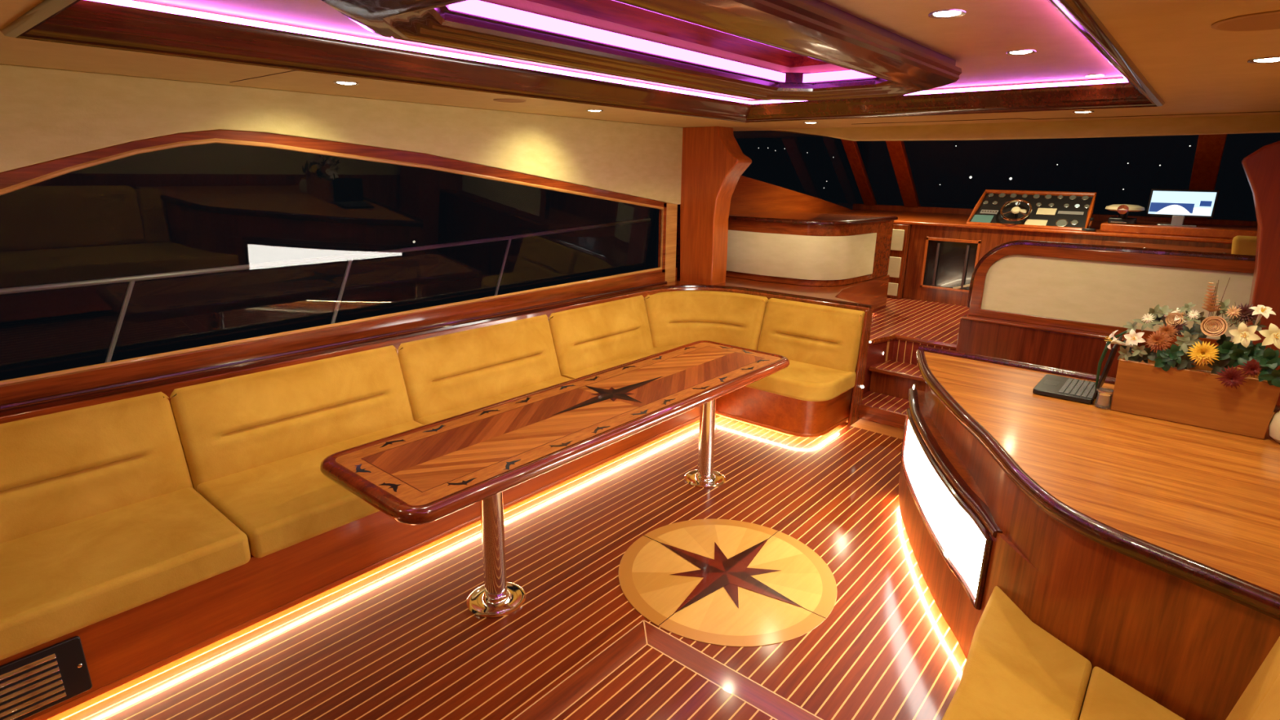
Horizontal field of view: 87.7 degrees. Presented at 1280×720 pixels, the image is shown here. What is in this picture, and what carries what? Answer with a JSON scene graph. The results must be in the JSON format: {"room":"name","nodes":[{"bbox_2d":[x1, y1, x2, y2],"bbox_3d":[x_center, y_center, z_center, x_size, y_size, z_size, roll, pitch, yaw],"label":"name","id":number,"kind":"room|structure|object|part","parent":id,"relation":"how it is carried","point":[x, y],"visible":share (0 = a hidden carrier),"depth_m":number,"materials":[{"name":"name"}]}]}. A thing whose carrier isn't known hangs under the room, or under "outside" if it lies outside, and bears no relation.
{"room":"yacht interior","nodes":[
{"label":"yacht interior","id":0,"kind":"room"},
{"bbox_2d":[0,63,683,404],"bbox_3d":[-1.533,-0.592,3.015,0.070,1.165,5.900,14,20,38],"label":"wall","id":1,"kind":"structure","parent":0,"point":[46,114],"depth_m":3.01,"materials":[{"name":"beige leather"}]},
{"bbox_2d":[0,137,663,386],"bbox_3d":[-1.629,-0.498,2.894,0.022,0.880,5.567,14,20,38],"label":"trim","id":2,"kind":"structure","parent":1,"relation":"attached to","point":[28,183],"depth_m":2.92,"materials":[{"name":"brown mahogany"}]},
{"bbox_2d":[0,280,666,408],"bbox_3d":[-1.607,-0.028,3.030,0.020,0.026,5.600,14,20,38],"label":"trim","id":3,"kind":"structure","parent":1,"relation":"attached to","point":[175,374],"depth_m":3.03,"materials":[{"name":"brown wood"}]},
{"bbox_2d":[0,284,872,416],"bbox_3d":[-1.266,-0.057,3.126,5.869,0.018,1.295,-10,19,-34],"label":"trim","id":4,"kind":"structure","parent":1,"relation":"attached to","point":[127,388],"depth_m":3.10,"materials":[{"name":"brown wood"}]},
{"bbox_2d":[0,274,889,423],"bbox_3d":[-0.512,0.069,3.250,1.625,0.272,7.300,14,20,38],"label":"wall ledge","id":5,"kind":"object","parent":1,"relation":"attached to","point":[873,291],"visible":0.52,"depth_m":4.07,"materials":[{"name":"brown wood"}]},
{"bbox_2d":[725,210,897,286],"bbox_3d":[1.346,-0.948,5.518,1.121,0.489,1.110,14,20,38],"label":"base cabinet","id":6,"kind":"object","parent":5,"relation":"on","point":[788,247],"visible":0.91,"depth_m":5.12,"materials":[{"name":"beige leather"}]},
{"bbox_3d":[1.207,-0.825,5.198,1.284,0.326,0.439,3,16,7],"label":"cream panel","id":7,"kind":"part","parent":6,"relation":"part of","materials":[{"name":"leather"}]},
{"bbox_3d":[1.375,-1.093,5.198,1.564,0.034,0.664,0,16,-4],"label":"rail","id":8,"kind":"part","parent":6,"relation":"part of","materials":[{"name":"brown wood"}]},
{"bbox_2d":[665,202,677,282],"bbox_3d":[0.222,-0.893,5.080,0.044,0.600,0.130,14,20,38],"label":"trim","id":9,"kind":"structure","parent":1,"relation":"attached to","point":[671,209],"depth_m":5.06,"materials":[{"name":"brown wood"}]},
{"bbox_2d":[230,70,1279,124],"bbox_3d":[0.693,-1.258,3.337,4.767,0.006,1.730,-2,16,-10],"label":"trim","id":10,"kind":"structure","parent":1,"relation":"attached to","point":[292,70],"depth_m":3.49,"materials":[{"name":"brown"}]},
{"bbox_2d":[46,415,966,719],"bbox_3d":[0.021,1.032,2.401,4.050,0.001,6.350,14,20,38],"label":"floor","id":11,"kind":"structure","parent":0,"point":[399,639],"depth_m":2.46,"materials":[{"name":"brown wood"}]},
{"bbox_2d":[0,290,872,719],"bbox_3d":[-0.963,0.483,2.792,1.459,0.814,5.710,15,21,40],"label":"settee","id":12,"kind":"object","parent":11,"relation":"on","point":[140,531],"visible":0.89,"depth_m":2.63,"materials":[{"name":"yellow leather"}]},
{"bbox_2d":[0,635,92,719],"bbox_3d":[-1.864,0.976,1.813,0.024,0.190,0.572,14,20,38],"label":"vent grille","id":13,"kind":"object","parent":12,"relation":"attached to","point":[31,684],"visible":1,"depth_m":1.95,"materials":[{"name":"black plastic"}]},
{"bbox_2d":[0,391,193,543],"bbox_3d":[-2.122,0.413,2.280,0.165,0.400,0.951,14,20,38],"label":"cushion","id":14,"kind":"object","parent":12,"relation":"on","point":[60,469],"depth_m":2.40,"materials":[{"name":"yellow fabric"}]},
{"bbox_2d":[0,487,250,660],"bbox_3d":[-1.869,0.695,2.136,0.565,0.118,0.949,14,20,38],"label":"seat cushion","id":15,"kind":"object","parent":12,"relation":"on","point":[60,579],"depth_m":2.16,"materials":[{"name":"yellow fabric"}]},
{"bbox_2d":[169,345,413,490],"bbox_3d":[-1.497,0.218,2.993,0.165,0.400,0.976,14,20,38],"label":"cushion","id":16,"kind":"object","parent":12,"relation":"on","point":[224,428],"depth_m":2.90,"materials":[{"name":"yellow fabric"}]},
{"bbox_2d":[196,420,423,558],"bbox_3d":[-1.244,0.501,2.849,0.565,0.118,0.974,14,20,38],"label":"seat cushion","id":17,"kind":"object","parent":12,"relation":"on","point":[282,502],"depth_m":2.57,"materials":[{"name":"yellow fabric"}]},
{"bbox_3d":[-0.703,0.885,2.636,0.756,0.022,5.620,14,20,38],"label":"edge moulding","id":18,"kind":"part","parent":12,"relation":"part of","materials":[{"name":"orange wood"}]},
{"bbox_2d":[397,314,560,422],"bbox_3d":[-0.853,0.018,3.728,0.165,0.400,1.011,14,20,38],"label":"cushion","id":19,"kind":"object","parent":12,"relation":"on","point":[445,373],"depth_m":3.64,"materials":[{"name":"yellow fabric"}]},
{"bbox_2d":[417,376,572,424],"bbox_3d":[-0.600,0.301,3.584,0.565,0.118,1.009,14,20,38],"label":"seat cushion","id":20,"kind":"object","parent":12,"relation":"on","point":[424,418],"depth_m":3.64,"materials":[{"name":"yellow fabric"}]},
{"bbox_2d":[549,295,653,376],"bbox_3d":[-0.228,-0.176,4.440,0.166,0.400,0.915,14,20,38],"label":"cushion","id":21,"kind":"object","parent":12,"relation":"on","point":[589,337],"depth_m":4.37,"materials":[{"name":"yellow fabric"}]},
{"bbox_2d":[561,344,683,378],"bbox_3d":[0.155,0.066,4.445,0.565,0.118,1.317,14,20,38],"label":"seat cushion","id":22,"kind":"object","parent":12,"relation":"on","point":[609,362],"depth_m":4.40,"materials":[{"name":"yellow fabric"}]},
{"bbox_2d":[644,290,768,350],"bbox_3d":[0.464,-0.278,4.831,0.898,0.400,0.304,3,16,7],"label":"cushion","id":23,"kind":"object","parent":12,"relation":"on","point":[677,318],"depth_m":4.82,"materials":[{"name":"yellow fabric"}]},
{"bbox_2d":[745,360,856,401],"bbox_3d":[0.951,0.101,4.362,0.764,0.118,0.485,14,20,38],"label":"seat cushion","id":24,"kind":"object","parent":12,"relation":"on","point":[804,380],"depth_m":4.15,"materials":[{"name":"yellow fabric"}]},
{"bbox_2d":[756,297,865,372],"bbox_3d":[1.125,-0.166,4.470,0.706,0.400,0.165,14,20,38],"label":"cushion","id":25,"kind":"object","parent":12,"relation":"on","point":[824,336],"depth_m":4.41,"materials":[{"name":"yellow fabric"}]},
{"bbox_2d":[320,340,790,617],"bbox_3d":[-0.146,0.492,3.018,0.618,0.696,2.308,14,20,38],"label":"table","id":26,"kind":"object","parent":11,"relation":"on","point":[431,472],"visible":1,"depth_m":2.56,"materials":[{"name":"brown wood"}]},
{"bbox_3d":[-0.566,0.637,2.559,0.092,0.633,0.092,14,20,38],"label":"leg","id":27,"kind":"part","parent":26,"relation":"part of","materials":[{"name":"silver metal"}]},
{"bbox_3d":[-0.142,0.183,2.929,0.618,0.052,2.308,14,20,38],"label":"edge moulding","id":28,"kind":"part","parent":26,"relation":"part of","materials":[{"name":"brown wood"}]},
{"bbox_3d":[0.366,0.347,3.623,0.092,0.633,0.092,14,20,38],"label":"leg","id":29,"kind":"part","parent":26,"relation":"part of","materials":[{"name":"silver metal"}]},
{"bbox_2d":[618,519,836,646],"bbox_3d":[0.366,0.908,2.845,0.916,0.004,0.916,14,20,38],"label":"medallion","id":30,"kind":"object","parent":11,"relation":"on","point":[721,582],"visible":1,"depth_m":2.78,"materials":[{"name":"brown wood"}]},
{"bbox_2d":[849,360,925,439],"bbox_3d":[1.866,0.288,4.438,0.731,0.365,0.547,14,20,38],"label":"steps","id":31,"kind":"structure","parent":11,"relation":"on","point":[883,408],"depth_m":4.47,"materials":[{"name":"brown wood"}]},
{"bbox_2d":[758,114,1279,377],"bbox_3d":[2.248,-0.518,4.319,3.600,1.989,0.165,14,20,38],"label":"wall","id":32,"kind":"structure","parent":11,"relation":"on","point":[1055,304],"depth_m":3.99,"materials":[{"name":"brown wood"}]},
{"bbox_2d":[872,334,956,349],"bbox_3d":[1.888,-0.132,4.624,0.548,0.032,0.213,4,16,12],"label":"trim","id":33,"kind":"structure","parent":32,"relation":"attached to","point":[894,336],"depth_m":4.62,"materials":[{"name":"brown wood"}]},
{"bbox_3d":[2.748,-0.444,3.952,1.456,0.462,0.044,14,20,38],"label":"rail","id":34,"kind":"part","parent":32,"relation":"part of","materials":[{"name":"brown wood"}]},
{"bbox_3d":[2.780,-0.392,3.931,1.362,0.370,0.036,14,20,38],"label":"cream panel","id":35,"kind":"part","parent":32,"relation":"part of","materials":[{"name":"leather"}]},
{"bbox_2d":[898,345,1279,719],"bbox_3d":[1.484,0.643,2.334,1.713,0.823,1.803,14,20,38],"label":"counter","id":36,"kind":"object","parent":11,"relation":"on","point":[1148,548],"depth_m":1.92,"materials":[{"name":"brown wood"}]},
{"bbox_2d":[903,420,986,597],"bbox_3d":[1.203,0.528,2.744,0.038,0.230,1.235,4,16,9],"label":"light","id":37,"kind":"object","parent":36,"relation":"attached to","point":[957,537],"depth_m":2.49,"materials":[{"name":"white"}]},
{"bbox_3d":[1.201,0.525,2.743,0.062,0.275,1.260,4,16,9],"label":"panel frame","id":38,"kind":"part","parent":36,"relation":"part of","materials":[{"name":"brown wood"}]},
{"bbox_3d":[1.241,0.350,2.774,0.097,0.026,1.456,4,16,11],"label":"rail moulding","id":39,"kind":"part","parent":36,"relation":"part of","materials":[{"name":"brown wood"}]},
{"bbox_2d":[1032,335,1123,404],"bbox_3d":[1.771,0.017,2.698,0.239,0.231,0.285,14,20,38],"label":"laptop","id":40,"kind":"object","parent":36,"relation":"on","point":[1051,385],"visible":0.98,"depth_m":2.68,"materials":[{"name":"black plastic"}]},
{"bbox_3d":[1.849,0.024,2.634,0.037,0.208,0.280,14,20,38],"label":"screen lid","id":41,"kind":"part","parent":40,"relation":"part of","materials":[{"name":"black plastic"}]},
{"bbox_3d":[1.293,0.295,2.198,0.429,0.053,2.426,0,16,-4],"label":"edge moulding","id":42,"kind":"part","parent":36,"relation":"part of","materials":[{"name":"brown wood"}]},
{"bbox_2d":[924,351,1279,594],"bbox_3d":[1.488,0.293,2.210,1.670,0.035,1.740,14,20,38],"label":"countertop","id":43,"kind":"structure","parent":36,"relation":"on","point":[1209,497],"depth_m":2.03,"materials":[{"name":"brown wood"}]},
{"bbox_2d":[1094,386,1113,408],"bbox_3d":[1.769,0.146,2.541,0.058,0.070,0.058,14,20,38],"label":"glass jar","id":44,"kind":"object","parent":36,"relation":"on","point":[1103,401],"visible":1,"depth_m":2.53,"materials":[{"name":"white"}]},
{"bbox_2d":[1110,351,1279,439],"bbox_3d":[1.998,0.118,2.421,0.446,0.199,0.172,14,20,38],"label":"planter box","id":45,"kind":"object","parent":36,"relation":"on","point":[1193,396],"visible":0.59,"depth_m":2.35,"materials":[{"name":"brown wood"}]},
{"bbox_2d":[1094,277,1279,399],"bbox_3d":[1.972,-0.043,2.357,0.185,0.506,0.542,-14,21,-41],"label":"flower arrangement","id":46,"kind":"object","parent":45,"relation":"in","point":[1241,350],"visible":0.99,"depth_m":2.30,"materials":[{"name":"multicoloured plant"}]},
{"bbox_3d":[1.779,0.021,2.529,0.068,0.284,0.030,14,20,38],"label":"trailing stem","id":47,"kind":"part","parent":46,"relation":"part of","materials":[{"name":"green plant"}]},
{"bbox_2d":[1268,409,1279,443],"bbox_3d":[2.167,0.215,2.211,0.116,0.130,0.116,14,20,38],"label":"vase","id":48,"kind":"object","parent":36,"relation":"on","point":[1274,424],"visible":1,"depth_m":2.22,"materials":[{"name":"beige"}]},
{"bbox_2d":[942,586,1279,719],"bbox_3d":[0.549,1.045,0.694,0.990,0.815,2.913,14,20,38],"label":"settee","id":49,"kind":"object","parent":11,"relation":"on","point":[1015,668],"visible":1,"depth_m":1.65,"materials":[{"name":"yellow leather"}]},
{"bbox_2d":[942,586,1092,719],"bbox_3d":[0.666,0.955,1.382,0.284,0.125,1.713,14,20,38],"label":"seat cushion","id":50,"kind":"object","parent":49,"relation":"on","point":[1015,669],"depth_m":1.70,"materials":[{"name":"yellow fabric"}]},
{"bbox_2d":[1079,666,1185,719],"bbox_3d":[0.830,1.033,1.113,0.323,0.125,1.496,14,20,38],"label":"seat cushion","id":51,"kind":"object","parent":49,"relation":"on","point":[1107,697],"depth_m":1.62,"materials":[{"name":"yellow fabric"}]},
{"bbox_2d":[1225,636,1279,719],"bbox_3d":[1.331,0.695,1.348,0.185,0.420,0.175,14,20,38],"label":"cushion","id":52,"kind":"object","parent":49,"relation":"on","point":[1268,673],"depth_m":1.38,"materials":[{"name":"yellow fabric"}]},
{"bbox_2d":[1250,674,1279,719],"bbox_3d":[0.916,0.804,0.889,0.185,0.450,1.070,14,20,38],"label":"cushion","id":53,"kind":"object","parent":49,"relation":"on","point":[1269,708],"depth_m":1.23,"materials":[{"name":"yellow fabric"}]},
{"bbox_2d":[0,0,1279,136],"bbox_3d":[0.858,-1.154,2.734,4.300,0.135,8.800,14,20,38],"label":"ceiling","id":54,"kind":"structure","parent":0,"point":[1194,67],"depth_m":2.12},
{"bbox_2d":[333,80,359,84],"bbox_3d":[-1.118,-1.055,2.538,0.094,0.008,0.094,14,20,38],"label":"recessed light","id":55,"kind":"object","parent":54,"relation":"in","point":[341,82],"visible":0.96,"depth_m":2.52,"materials":[{"name":"white glass"}]},
{"bbox_2d":[493,98,525,102],"bbox_3d":[-0.607,-1.209,3.107,0.150,0.006,0.150,14,20,38],"label":"ceiling speaker","id":56,"kind":"object","parent":54,"relation":"attached to","point":[507,100],"visible":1,"depth_m":3.10,"materials":[{"name":"brown"}]},
{"bbox_2d":[495,99,524,102],"bbox_3d":[-0.607,-1.207,3.107,0.135,0.001,0.135,14,20,38],"label":"grille","id":57,"kind":"object","parent":56,"relation":"attached to","point":[500,100],"depth_m":3.10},
{"bbox_2d":[0,0,1164,122],"bbox_3d":[0.342,-0.980,2.223,2.088,0.096,3.410,14,20,38],"label":"trim","id":58,"kind":"structure","parent":54,"relation":"attached to","point":[87,23],"depth_m":2.33,"materials":[{"name":"brown wood"}]},
{"bbox_2d":[586,109,603,111],"bbox_3d":[-0.244,-1.340,3.581,0.094,0.008,0.094,14,20,38],"label":"recessed light","id":59,"kind":"object","parent":54,"relation":"in","point":[588,110],"visible":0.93,"depth_m":3.56,"materials":[{"name":"white glass"}]},
{"bbox_2d":[88,0,1128,104],"bbox_3d":[0.343,-1.032,2.208,1.872,0.016,3.194,14,20,38],"label":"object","id":60,"kind":"object","parent":54,"relation":"in","point":[122,2],"visible":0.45,"depth_m":2.42,"materials":[{"name":"purple"}]},
{"bbox_2d":[321,0,961,101],"bbox_3d":[0.246,-1.011,2.101,0.948,0.173,2.348,14,20,38],"label":"ceiling panel","id":61,"kind":"object","parent":54,"relation":"attached to","point":[880,62],"visible":1,"depth_m":1.96,"materials":[{"name":"brown wood"}]},
{"bbox_3d":[0.247,-1.091,2.079,0.520,0.006,1.880,14,20,38],"label":"panel","id":62,"kind":"part","parent":61,"relation":"part of","materials":[{"name":"brown wood"}]},
{"bbox_2d":[928,8,966,18],"bbox_3d":[0.817,-0.922,1.774,0.094,0.008,0.094,14,20,38],"label":"recessed light","id":63,"kind":"object","parent":54,"relation":"in","point":[951,13],"visible":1,"depth_m":1.76,"materials":[{"name":"white glass"}]},
{"bbox_2d":[1005,49,1036,55],"bbox_3d":[1.321,-1.068,2.311,0.094,0.008,0.094,14,20,38],"label":"recessed light","id":64,"kind":"object","parent":54,"relation":"in","point":[1015,52],"visible":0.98,"depth_m":2.30,"materials":[{"name":"white glass"}]},
{"bbox_2d":[1071,111,1094,113],"bbox_3d":[2.175,-1.218,3.272,0.094,0.008,0.094,14,20,38],"label":"recessed light","id":65,"kind":"object","parent":54,"relation":"in","point":[1074,112],"visible":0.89,"depth_m":3.26,"materials":[{"name":"white glass"}]},
{"bbox_2d":[1084,74,1105,77],"bbox_3d":[1.929,-1.206,2.827,0.072,0.008,0.072,14,20,38],"label":"recessed light","id":66,"kind":"object","parent":54,"relation":"in","point":[1091,75],"visible":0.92,"depth_m":2.82,"materials":[{"name":"white glass"}]},
{"bbox_2d":[1211,9,1279,31],"bbox_3d":[1.266,-0.676,1.326,0.200,0.006,0.200,14,20,38],"label":"ceiling speaker","id":67,"kind":"object","parent":54,"relation":"attached to","point":[1267,20],"visible":1,"depth_m":1.34,"materials":[{"name":"brown"}]},
{"bbox_2d":[1247,56,1279,63],"bbox_3d":[1.671,-0.796,1.766,0.094,0.008,0.094,14,20,38],"label":"recessed light","id":68,"kind":"object","parent":54,"relation":"in","point":[1274,59],"visible":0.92,"depth_m":1.76,"materials":[{"name":"white glass"}]},
{"bbox_2d":[680,126,751,284],"bbox_3d":[0.546,-1.134,4.994,0.516,1.160,0.200,14,20,38],"label":"pillar","id":69,"kind":"structure","parent":0,"point":[713,162],"depth_m":4.93,"materials":[{"name":"orange wood"}]},
{"bbox_2d":[728,175,853,214],"bbox_3d":[1.581,-1.368,6.724,0.070,1.188,3.900,14,20,38],"label":"wall","id":70,"kind":"structure","parent":0,"point":[750,195],"depth_m":6.17,"materials":[{"name":"orange wood"}]},
{"bbox_2d":[840,138,877,205],"bbox_3d":[2.463,-2.053,7.437,0.130,0.852,0.968,14,20,38],"label":"trim","id":71,"kind":"structure","parent":70,"relation":"attached to","point":[851,149],"depth_m":7.36,"materials":[{"name":"orange wood"}]},
{"bbox_2d":[844,297,969,422],"bbox_3d":[2.930,-0.146,5.638,4.050,0.530,3.850,14,20,38],"label":"floor","id":72,"kind":"structure","parent":0,"point":[910,317],"depth_m":4.97,"materials":[{"name":"brown wood"}]},
{"bbox_2d":[887,223,911,298],"bbox_3d":[2.362,-0.924,6.165,0.240,0.661,0.295,14,20,38],"label":"locker","id":73,"kind":"object","parent":72,"relation":"on","point":[901,233],"visible":0.52,"depth_m":6.02,"materials":[{"name":"brown wood"}]},
{"bbox_3d":[2.300,-0.649,6.104,0.113,0.115,0.016,14,20,38],"label":"drawer","id":74,"kind":"part","parent":73,"relation":"part of","materials":[{"name":"beige leather"}]},
{"bbox_3d":[2.303,-0.842,6.049,0.113,0.183,0.016,14,20,38],"label":"drawer","id":75,"kind":"part","parent":73,"relation":"part of","materials":[{"name":"beige leather"}]},
{"bbox_3d":[2.306,-1.077,5.982,0.113,0.185,0.016,14,20,38],"label":"drawer","id":76,"kind":"part","parent":73,"relation":"part of","materials":[{"name":"beige leather"}]},
{"bbox_2d":[825,209,1257,306],"bbox_3d":[3.663,-0.917,6.034,4.110,0.754,1.650,14,20,38],"label":"console","id":77,"kind":"object","parent":72,"relation":"on","point":[944,251],"visible":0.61,"depth_m":5.69,"materials":[{"name":"brown wood"}]},
{"bbox_3d":[2.615,-0.845,5.886,0.022,0.370,0.022,6,17,17],"label":"cupboard rod","id":78,"kind":"part","parent":77,"relation":"part of","materials":[{"name":"grey"}]},
{"bbox_3d":[2.700,-0.833,5.812,0.445,0.450,0.015,14,20,38],"label":"cupboard frame","id":79,"kind":"part","parent":77,"relation":"part of","materials":[{"name":"orange wood"}]},
{"bbox_3d":[2.799,-0.800,5.738,0.022,0.370,0.022,6,17,17],"label":"cupboard rod","id":80,"kind":"part","parent":77,"relation":"part of","materials":[{"name":"grey metal"}]},
{"bbox_2d":[965,189,1096,231],"bbox_3d":[3.194,-1.219,5.470,0.874,0.324,0.354,14,20,38],"label":"panel","id":81,"kind":"object","parent":77,"relation":"on","point":[1046,210],"visible":1,"depth_m":5.43,"materials":[{"name":"black plastic"}]},
{"bbox_2d":[970,214,994,222],"bbox_3d":[2.891,-1.191,5.636,0.163,0.067,0.064,14,20,38],"label":"switch plate","id":82,"kind":"object","parent":81,"relation":"attached to","point":[974,218],"depth_m":5.63,"materials":[{"name":"teal plastic"}]},
{"bbox_2d":[979,209,998,214],"bbox_3d":[2.954,-1.252,5.640,0.138,0.033,0.032,14,20,38],"label":"switch plate","id":83,"kind":"object","parent":81,"relation":"attached to","point":[981,211],"depth_m":5.64,"materials":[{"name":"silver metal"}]},
{"bbox_3d":[3.132,-1.231,5.512,0.118,0.030,0.029,14,20,38],"label":"label plate","id":84,"kind":"part","parent":81,"relation":"part of","materials":[{"name":"beige plastic"}]},
{"bbox_3d":[3.195,-1.106,5.382,0.155,0.051,0.049,14,20,38],"label":"chart plate","id":85,"kind":"part","parent":81,"relation":"part of","materials":[{"name":"beige plastic"}]},
{"bbox_3d":[3.287,-1.200,5.392,0.134,0.051,0.049,14,20,38],"label":"label plate","id":86,"kind":"part","parent":81,"relation":"part of","materials":[{"name":"beige plastic"}]},
{"bbox_2d":[1057,210,1084,215],"bbox_3d":[3.415,-1.165,5.285,0.174,0.025,0.024,14,20,38],"label":"switch plate","id":87,"kind":"object","parent":81,"relation":"attached to","point":[1060,212],"depth_m":5.28,"materials":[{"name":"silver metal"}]},
{"bbox_2d":[1081,217,1096,231],"bbox_3d":[3.462,-1.046,5.132,0.090,0.108,0.087,14,20,38],"label":"lever","id":88,"kind":"object","parent":77,"relation":"on","point":[1089,228],"visible":1,"depth_m":5.12,"materials":[{"name":"black plastic"}]},
{"bbox_2d":[1105,204,1144,224],"bbox_3d":[3.688,-1.114,5.083,0.250,0.144,0.250,14,20,38],"label":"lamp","id":89,"kind":"object","parent":77,"relation":"on","point":[1123,210],"visible":1,"depth_m":5.03,"materials":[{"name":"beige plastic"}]},
{"bbox_3d":[3.880,-0.783,4.799,0.900,0.080,0.004,14,20,38],"label":"drawer","id":90,"kind":"part","parent":77,"relation":"part of","materials":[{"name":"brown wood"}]},
{"bbox_2d":[1146,188,1219,226],"bbox_3d":[3.995,-1.125,4.926,0.396,0.261,0.130,14,20,38],"label":"monitor","id":91,"kind":"object","parent":77,"relation":"on","point":[1179,204],"visible":1,"depth_m":4.91,"materials":[{"name":"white plastic"}]},
{"bbox_2d":[1231,235,1257,255],"bbox_3d":[3.792,-0.374,4.101,0.420,0.772,0.510,14,20,38],"label":"chair","id":92,"kind":"object","parent":72,"relation":"on","point":[1241,245],"visible":0.21,"depth_m":3.90,"materials":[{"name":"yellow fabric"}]},
{"bbox_2d":[852,203,1257,226],"bbox_3d":[4.280,-1.083,6.657,4.500,0.750,0.130,14,20,38],"label":"wall","id":93,"kind":"structure","parent":0,"point":[1101,217],"depth_m":6.41,"materials":[{"name":"orange wood"}]},
{"bbox_2d":[885,140,919,208],"bbox_3d":[2.830,-1.963,7.140,0.156,0.852,0.968,14,20,38],"label":"trim","id":94,"kind":"structure","parent":93,"relation":"attached to","point":[896,148],"depth_m":7.06,"materials":[{"name":"orange wood"}]},
{"bbox_2d":[1184,133,1227,220],"bbox_3d":[4.731,-1.498,5.601,0.170,0.852,0.968,14,20,38],"label":"trim","id":95,"kind":"structure","parent":93,"relation":"attached to","point":[1210,148],"depth_m":5.40,"materials":[{"name":"orange wood"}]},
{"bbox_2d":[1235,141,1279,405],"bbox_3d":[2.995,-0.104,3.143,0.552,1.859,0.260,14,20,38],"label":"pillar","id":96,"kind":"structure","parent":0,"point":[1261,167],"depth_m":3.00,"materials":[{"name":"brown wood"}]},
{"bbox_3d":[-1.477,-0.070,4.261,1.150,0.060,7.600,14,20,38],"label":"deck","id":97,"kind":"object","parent":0,"visible":0},
{"bbox_2d":[0,217,650,363],"bbox_3d":[-2.077,-0.398,4.088,0.103,0.658,6.502,14,21,39],"label":"guard rail","id":98,"kind":"object","parent":97,"relation":"on","point":[131,279],"visible":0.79,"depth_m":3.92,"materials":[{"name":"white"}]},
{"bbox_3d":[-2.074,-0.634,4.021,0.103,0.168,6.502,14,21,39],"label":"rail","id":99,"kind":"part","parent":98,"relation":"part of","materials":[{"name":"white metal"}]}
]}

